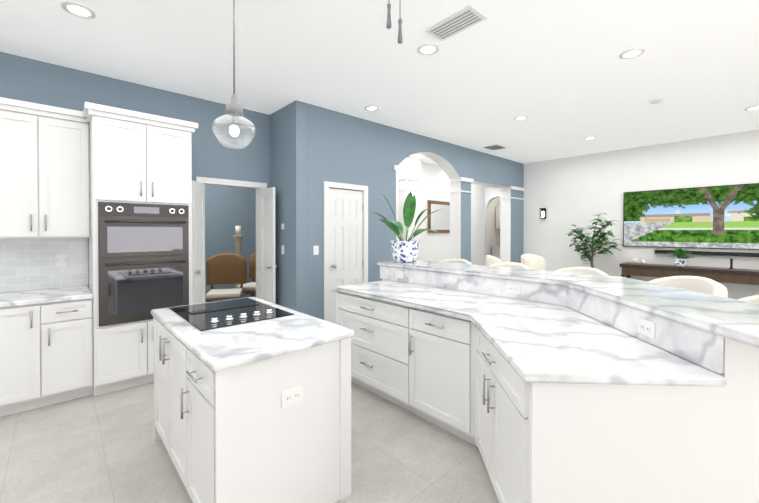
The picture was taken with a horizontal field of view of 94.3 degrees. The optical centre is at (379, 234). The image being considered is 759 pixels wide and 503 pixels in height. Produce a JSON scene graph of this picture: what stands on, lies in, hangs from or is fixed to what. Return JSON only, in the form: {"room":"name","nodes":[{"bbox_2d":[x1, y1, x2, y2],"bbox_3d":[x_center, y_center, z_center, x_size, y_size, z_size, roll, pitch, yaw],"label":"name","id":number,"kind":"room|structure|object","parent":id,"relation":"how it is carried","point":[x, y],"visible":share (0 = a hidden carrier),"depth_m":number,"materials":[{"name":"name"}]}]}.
{"room":"kitchen","nodes":[
{"label":"kitchen","id":0,"kind":"room"},
{"bbox_2d":[0,52,269,292],"bbox_3d":[-3.531,-0.093,3.074,5.650,3.050,0.150,0,1,-42],"label":"wall","id":1,"kind":"structure","parent":0,"point":[32,80],"depth_m":3.94,"materials":[{"name":"blue paint"}]},
{"bbox_2d":[0,101,87,240],"bbox_3d":[-3.079,-0.518,3.142,0.745,1.100,0.347,0,1,-42],"label":"upper cabinet","id":2,"kind":"object","parent":1,"relation":"attached to","point":[44,152],"depth_m":3.05,"materials":[{"name":"white wood"}]},
{"bbox_2d":[55,254,65,266],"bbox_3d":[-3.062,0.250,3.379,0.075,0.115,0.010,0,1,-42],"label":"outlet","id":3,"kind":"object","parent":1,"relation":"attached to","point":[60,259],"depth_m":3.38,"materials":[{"name":"white plastic"}]},
{"bbox_2d":[192,180,204,303],"bbox_3d":[-2.103,0.408,4.051,0.255,2.008,0.310,0,1,-42],"label":"room door","id":4,"kind":"structure","parent":1,"relation":"in","point":[198,242],"depth_m":4.04,"materials":[{"name":"white wood"}]},
{"bbox_2d":[205,185,255,297],"bbox_3d":[-4.689,-0.119,6.129,8.050,3.050,0.152,0,1,-42],"label":"wall","id":5,"kind":"structure","parent":0,"point":[228,210],"depth_m":7.39,"materials":[{"name":"blue paint"}]},
{"bbox_2d":[0,382,498,502],"bbox_3d":[1.918,1.464,5.161,16.500,0.100,11.600,0,1,-42],"label":"floor","id":6,"kind":"structure","parent":0,"point":[104,448],"depth_m":2.27,"materials":[{"name":"tile"}]},
{"bbox_2d":[0,305,51,416],"bbox_3d":[-3.160,0.997,2.892,0.680,0.875,0.627,0,1,-42],"label":"base cabinet","id":7,"kind":"object","parent":6,"relation":"on","point":[25,330],"depth_m":2.80,"materials":[{"name":"white wood"}]},
{"bbox_2d":[52,301,91,403],"bbox_3d":[-2.853,0.994,3.171,0.390,0.875,0.627,0,1,-42],"label":"base cabinet","id":8,"kind":"object","parent":6,"relation":"on","point":[71,320],"depth_m":2.99,"materials":[{"name":"white wood"}]},
{"bbox_2d":[0,285,91,308],"bbox_3d":[-3.967,0.545,2.140,3.419,0.040,0.647,0,1,-42],"label":"countertop","id":9,"kind":"structure","parent":8,"relation":"on","point":[70,292],"depth_m":2.98,"materials":[{"name":"white stone"}]},
{"bbox_2d":[88,109,195,395],"bbox_3d":[-2.395,0.179,3.531,0.778,2.500,0.701,0,1,-42],"label":"tall cabinet","id":10,"kind":"object","parent":6,"relation":"on","point":[109,188],"depth_m":3.22,"materials":[{"name":"white wood"}]},
{"bbox_2d":[98,202,188,326],"bbox_3d":[-2.258,0.257,3.382,0.708,1.085,0.393,0,1,-42],"label":"oven","id":11,"kind":"object","parent":10,"relation":"in","point":[143,247],"depth_m":3.24,"materials":[{"name":"black metal"}]},
{"bbox_2d":[205,253,246,302],"bbox_3d":[-2.413,0.862,5.503,0.602,1.100,0.590,0,1,-17],"label":"dining chair","id":12,"kind":"object","parent":6,"relation":"on","point":[227,268],"visible":0.73,"depth_m":5.71,"materials":[{"name":"beige fabric"}]},
{"bbox_2d":[233,226,243,287],"bbox_3d":[-2.650,0.622,6.607,0.280,1.560,0.280,0,1,-42],"label":"candlestick","id":13,"kind":"object","parent":6,"relation":"on","point":[238,237],"visible":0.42,"depth_m":6.56,"materials":[{"name":"wood"}]},
{"bbox_2d":[236,253,255,296],"bbox_3d":[-2.156,0.856,6.200,0.602,1.100,0.590,0,1,13],"label":"dining chair","id":14,"kind":"object","parent":6,"relation":"on","point":[249,288],"visible":0.29,"depth_m":6.45,"materials":[{"name":"beige fabric"}]},
{"bbox_2d":[153,317,350,502],"bbox_3d":[-0.876,1.003,2.181,0.748,0.875,1.314,0,1,-42],"label":"kitchen island","id":15,"kind":"object","parent":6,"relation":"on","point":[252,399],"depth_m":1.73,"materials":[{"name":"white wood"}]},
{"bbox_2d":[151,309,354,372],"bbox_3d":[-0.862,0.544,2.190,0.740,0.040,1.360,0,1,-42],"label":"island countertop","id":16,"kind":"structure","parent":15,"relation":"on","point":[236,346],"depth_m":1.80,"materials":[{"name":"white stone"}]},
{"bbox_2d":[167,297,294,332],"bbox_3d":[-1.016,0.504,2.373,0.560,0.035,0.760,0,1,-42],"label":"cooktop","id":17,"kind":"object","parent":16,"relation":"in","point":[217,314],"depth_m":2.31,"materials":[{"name":"black glass"}]},
{"bbox_2d":[281,385,302,407],"bbox_3d":[-0.423,0.789,1.711,0.115,0.075,0.010,0,1,-42],"label":"outlet","id":18,"kind":"object","parent":15,"relation":"attached to","point":[292,395],"depth_m":1.71,"materials":[{"name":"white plastic"}]},
{"bbox_2d":[398,156,422,259],"bbox_3d":[0.665,-0.132,7.623,0.520,3.050,0.248,0,1,-42],"label":"column","id":19,"kind":"structure","parent":6,"relation":"on","point":[410,178],"depth_m":7.52,"materials":[{"name":"white paint"}]},
{"bbox_2d":[337,324,507,502],"bbox_3d":[0.528,1.000,2.472,1.370,0.874,2.720,0,1,-42],"label":"base cabinet","id":20,"kind":"object","parent":6,"relation":"on","point":[471,404],"depth_m":2.50,"materials":[{"name":"white wood"}]},
{"bbox_2d":[440,258,471,264],"bbox_3d":[0.818,0.863,4.222,0.555,1.121,0.609,0,1,-42],"label":"bar stool","id":21,"kind":"object","parent":6,"relation":"on","point":[459,260],"visible":0.1,"depth_m":4.37,"materials":[{"name":"beige fabric"}]},
{"bbox_2d":[485,255,501,265],"bbox_3d":[2.139,0.886,6.101,0.659,1.040,0.659,0,1,-42],"label":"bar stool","id":22,"kind":"object","parent":6,"relation":"on","point":[490,260],"visible":0.15,"depth_m":5.99,"materials":[{"name":"fabric"}]},
{"bbox_2d":[491,246,499,258],"bbox_3d":[4.981,0.911,12.543,0.620,0.880,1.800,0,1,-42],"label":"laundry cabinets","id":23,"kind":"object","parent":6,"relation":"on","point":[495,251],"depth_m":12.86,"materials":[{"name":"white wood"}]},
{"bbox_2d":[489,262,529,268],"bbox_3d":[1.289,0.868,3.704,0.555,1.121,0.609,0,1,-42],"label":"bar stool","id":24,"kind":"object","parent":6,"relation":"on","point":[512,265],"visible":0.12,"depth_m":3.85,"materials":[{"name":"beige fabric"}]},
{"bbox_2d":[521,254,545,269],"bbox_3d":[2.859,0.884,6.354,0.573,1.040,0.574,0,1,-42],"label":"armchair","id":25,"kind":"object","parent":6,"relation":"on","point":[533,262],"visible":0.19,"depth_m":6.54,"materials":[{"name":"fabric"}]},
{"bbox_2d":[333,284,758,502],"bbox_3d":[0.780,0.903,2.721,1.022,1.064,2.989,0,1,-42],"label":"half wall","id":26,"kind":"structure","parent":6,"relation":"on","point":[743,371],"depth_m":1.50,"materials":[{"name":"white stone"}]},
{"bbox_2d":[358,260,758,355],"bbox_3d":[0.953,0.352,2.589,1.618,0.040,3.490,0,1,-42],"label":"countertop","id":27,"kind":"structure","parent":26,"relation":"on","point":[614,303],"depth_m":2.25,"materials":[{"name":"white stone"}]},
{"bbox_2d":[375,192,441,261],"bbox_3d":[0.306,-0.102,4.046,0.988,0.840,0.930,0,1,-42],"label":"potted plant","id":28,"kind":"object","parent":27,"relation":"on","point":[403,250],"visible":1,"depth_m":3.96,"materials":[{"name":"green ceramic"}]},
{"bbox_2d":[556,267,608,275],"bbox_3d":[1.749,0.872,3.207,0.584,1.121,0.609,0,1,-42],"label":"bar stool","id":29,"kind":"object","parent":6,"relation":"on","point":[586,270],"visible":0.08,"depth_m":3.34,"materials":[{"name":"beige fabric"}]},
{"bbox_2d":[565,213,621,267],"bbox_3d":[4.063,0.508,6.762,0.989,1.786,0.965,0,1,-42],"label":"potted plant","id":30,"kind":"object","parent":6,"relation":"on","point":[598,244],"visible":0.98,"depth_m":6.69,"materials":[{"name":"green plant"}]},
{"bbox_2d":[508,380,731,502],"bbox_3d":[0.930,1.009,1.385,0.518,0.874,0.588,0,1,-42],"label":"base cabinet","id":31,"kind":"object","parent":6,"relation":"on","point":[560,450],"depth_m":1.36,"materials":[{"name":"white wood"}]},
{"bbox_2d":[648,276,727,297],"bbox_3d":[2.146,0.877,2.596,0.694,1.121,0.694,0,1,-42],"label":"bar stool","id":32,"kind":"object","parent":6,"relation":"on","point":[703,285],"visible":0.1,"depth_m":2.63,"materials":[{"name":"beige fabric"}]},
{"bbox_2d":[619,262,758,284],"bbox_3d":[5.343,0.979,5.807,0.440,0.860,2.250,0,1,-42],"label":"console table","id":33,"kind":"object","parent":6,"relation":"on","point":[737,276],"visible":0.56,"depth_m":5.76,"materials":[{"name":"brown wood"}]},
{"bbox_2d":[633,258,637,263],"bbox_3d":[4.728,0.487,6.493,0.068,0.110,0.070,0,1,-42],"label":"candle","id":34,"kind":"object","parent":33,"relation":"on","point":[635,260],"depth_m":6.47,"materials":[{"name":"beige wax"}]},
{"bbox_2d":[667,246,693,266],"bbox_3d":[5.047,0.375,5.917,0.320,0.345,0.372,0,1,-42],"label":"potted plant","id":35,"kind":"object","parent":33,"relation":"on","point":[680,260],"visible":1,"depth_m":5.88,"materials":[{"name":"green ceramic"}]},
{"bbox_2d":[729,258,733,268],"bbox_3d":[5.591,0.465,5.589,0.060,0.168,0.060,0,1,-42],"label":"stand","id":36,"kind":"object","parent":33,"relation":"on","point":[731,263],"visible":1,"depth_m":5.58,"materials":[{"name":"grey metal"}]},
{"bbox_2d":[739,295,758,303],"bbox_3d":[2.149,0.883,1.924,0.717,1.121,0.717,0,1,-42],"label":"bar stool","id":37,"kind":"object","parent":6,"relation":"on","point":[753,299],"visible":0.08,"depth_m":2.13,"materials":[{"name":"beige fabric"}]},
{"bbox_2d":[270,100,306,313],"bbox_3d":[-1.202,-0.106,4.601,0.150,3.050,0.723,0,1,-42],"label":"wall","id":38,"kind":"structure","parent":0,"point":[288,152],"depth_m":4.37,"materials":[{"name":"blue paint"}]},
{"bbox_2d":[260,187,277,303],"bbox_3d":[-1.463,0.403,4.617,0.154,2.008,0.353,0,1,-42],"label":"room door","id":39,"kind":"structure","parent":38,"relation":"in","point":[268,266],"depth_m":4.58,"materials":[{"name":"white wood"}]},
{"bbox_2d":[0,0,758,164],"bbox_3d":[1.918,-1.685,5.134,16.500,0.100,11.600,0,1,-42],"label":"ceiling","id":40,"kind":"structure","parent":0,"point":[563,77],"depth_m":3.28,"materials":[{"name":"white paint"}]},
{"bbox_2d":[61,1,95,18],"bbox_3d":[-2.161,-1.607,2.530,0.190,0.011,0.190,0,1,-42],"label":"recessed light","id":41,"kind":"object","parent":40,"relation":"in","point":[78,10],"visible":1,"depth_m":2.53,"materials":[{"name":"white"}]},
{"bbox_2d":[212,0,255,148],"bbox_3d":[-0.897,-1.071,2.171,0.250,1.076,0.250,0,1,-42],"label":"pendant light","id":42,"kind":"object","parent":40,"relation":"hanging from","point":[234,110],"visible":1,"depth_m":2.16,"materials":[{"name":"clear glass"}]},
{"bbox_2d":[365,105,378,110],"bbox_3d":[-0.099,-1.624,4.543,0.190,0.011,0.190,0,1,-42],"label":"recessed light","id":43,"kind":"object","parent":40,"relation":"in","point":[371,108],"visible":0.98,"depth_m":4.55,"materials":[{"name":"white"}]},
{"bbox_2d":[386,0,402,43],"bbox_3d":[-0.011,-1.067,0.992,1.295,1.064,1.238,0,1,-42],"label":"ceiling fan","id":44,"kind":"object","parent":40,"relation":"hanging from","point":[388,26],"visible":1,"depth_m":0.98,"materials":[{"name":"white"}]},
{"bbox_2d":[417,43,438,54],"bbox_3d":[0.427,-1.611,3.074,0.190,0.011,0.190,0,1,-42],"label":"recessed light","id":45,"kind":"object","parent":40,"relation":"in","point":[428,49],"visible":1,"depth_m":3.07,"materials":[{"name":"white"}]},
{"bbox_2d":[425,5,486,40],"bbox_3d":[0.579,-1.604,2.699,0.220,0.020,0.420,0,1,-42],"label":"ceiling vent","id":46,"kind":"object","parent":40,"relation":"in","point":[467,17],"visible":1,"depth_m":2.67,"materials":[{"name":"white metal"}]},
{"bbox_2d":[482,144,506,150],"bbox_3d":[2.181,-1.642,6.658,0.400,0.012,0.300,0,1,-42],"label":"ceiling vent","id":47,"kind":"object","parent":40,"relation":"in","point":[494,147],"visible":1,"depth_m":6.63,"materials":[{"name":"white metal"}]},
{"bbox_2d":[514,116,527,120],"bbox_3d":[1.987,-1.627,4.940,0.190,0.011,0.190,0,1,-42],"label":"recessed light","id":48,"kind":"object","parent":40,"relation":"in","point":[519,118],"visible":1,"depth_m":4.94,"materials":[{"name":"white"}]},
{"bbox_2d":[583,136,595,139],"bbox_3d":[3.579,-1.636,5.984,0.190,0.011,0.190,0,1,-42],"label":"recessed light","id":49,"kind":"object","parent":40,"relation":"in","point":[590,137],"visible":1,"depth_m":5.96,"materials":[{"name":"white"}]},
{"bbox_2d":[619,48,644,58],"bbox_3d":[2.257,-1.612,3.144,0.190,0.011,0.190,0,1,-42],"label":"recessed light","id":50,"kind":"object","parent":40,"relation":"in","point":[632,53],"visible":1,"depth_m":3.14,"materials":[{"name":"white"}]},
{"bbox_2d":[650,98,662,103],"bbox_3d":[3.357,-1.610,4.267,0.130,0.033,0.130,0,1,-42],"label":"smoke detector","id":51,"kind":"object","parent":40,"relation":"attached to","point":[657,101],"visible":1,"depth_m":4.23,"materials":[{"name":"white plastic"}]},
{"bbox_2d":[744,105,758,110],"bbox_3d":[4.835,-1.624,4.531,0.190,0.011,0.190,0,1,-42],"label":"recessed light","id":52,"kind":"object","parent":40,"relation":"in","point":[752,108],"visible":1,"depth_m":4.55,"materials":[{"name":"white"}]},
{"bbox_2d":[307,103,523,319],"bbox_3d":[1.164,-0.121,6.436,5.816,3.050,0.250,0,1,-42],"label":"wall","id":53,"kind":"structure","parent":0,"point":[345,148],"depth_m":5.22,"materials":[{"name":"blue paint"}]},
{"bbox_2d":[313,246,318,254],"bbox_3d":[-0.805,0.203,4.470,0.075,0.115,0.008,0,1,-42],"label":"switch plate","id":54,"kind":"object","parent":53,"relation":"attached to","point":[315,250],"depth_m":4.47,"materials":[{"name":"white plastic"}]},
{"bbox_2d":[329,188,362,323],"bbox_3d":[-0.436,0.399,4.790,0.588,2.013,0.130,0,1,-42],"label":"pantry door","id":55,"kind":"structure","parent":53,"relation":"in","point":[345,237],"depth_m":4.79,"materials":[{"name":"white wood"}]},
{"bbox_2d":[393,165,524,199],"bbox_3d":[1.734,-0.936,6.944,4.336,0.270,0.315,0,1,-42],"label":"trim","id":56,"kind":"structure","parent":53,"relation":"attached to","point":[464,179],"depth_m":6.74,"materials":[{"name":"white wood"}]},
{"bbox_2d":[396,162,484,265],"bbox_3d":[0.944,-0.136,8.149,5.300,3.050,0.150,0,1,-42],"label":"wall","id":57,"kind":"structure","parent":0,"point":[435,186],"depth_m":8.54,"materials":[{"name":"white paint"}]},
{"bbox_2d":[428,200,449,232],"bbox_3d":[1.488,-0.414,8.514,0.960,0.760,0.035,0,1,-42],"label":"mirror","id":58,"kind":"object","parent":57,"relation":"attached to","point":[439,220],"visible":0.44,"depth_m":8.47,"materials":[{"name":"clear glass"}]},
{"bbox_2d":[485,186,499,255],"bbox_3d":[3.620,-0.166,11.633,0.150,3.050,4.300,0,1,-42],"label":"wall","id":59,"kind":"structure","parent":0,"point":[491,193],"depth_m":11.62,"materials":[{"name":"white paint"}]},
{"bbox_2d":[489,197,498,255],"bbox_3d":[3.832,-0.177,12.874,1.830,3.050,0.150,0,1,-42],"label":"wall","id":60,"kind":"structure","parent":0,"point":[494,236],"depth_m":13.16,"materials":[{"name":"white paint"}]},
{"bbox_2d":[496,206,499,228],"bbox_3d":[4.649,-0.629,13.096,0.350,0.850,0.515,0,1,-42],"label":"upper cabinet","id":61,"kind":"object","parent":60,"relation":"attached to","point":[497,207],"depth_m":13.10,"materials":[{"name":"white wood"}]},
{"bbox_2d":[523,130,758,299],"bbox_3d":[5.722,-0.117,5.864,0.150,3.050,7.233,0,1,-42],"label":"wall","id":62,"kind":"structure","parent":0,"point":[579,192],"depth_m":6.89,"materials":[{"name":"white paint"}]},
{"bbox_2d":[540,208,545,218],"bbox_3d":[3.678,-0.469,7.910,0.110,0.230,0.110,0,1,-42],"label":"sconce","id":63,"kind":"object","parent":62,"relation":"attached to","point":[543,213],"visible":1,"depth_m":7.89,"materials":[{"name":"grey metal"}]},
{"bbox_2d":[623,183,758,256],"bbox_3d":[5.345,-0.229,6.096,0.086,1.150,1.890,0,1,-42],"label":"tv","id":64,"kind":"object","parent":62,"relation":"attached to","point":[720,217],"visible":1,"depth_m":6.02,"materials":[{"name":"multicoloured glass"}]}
]}

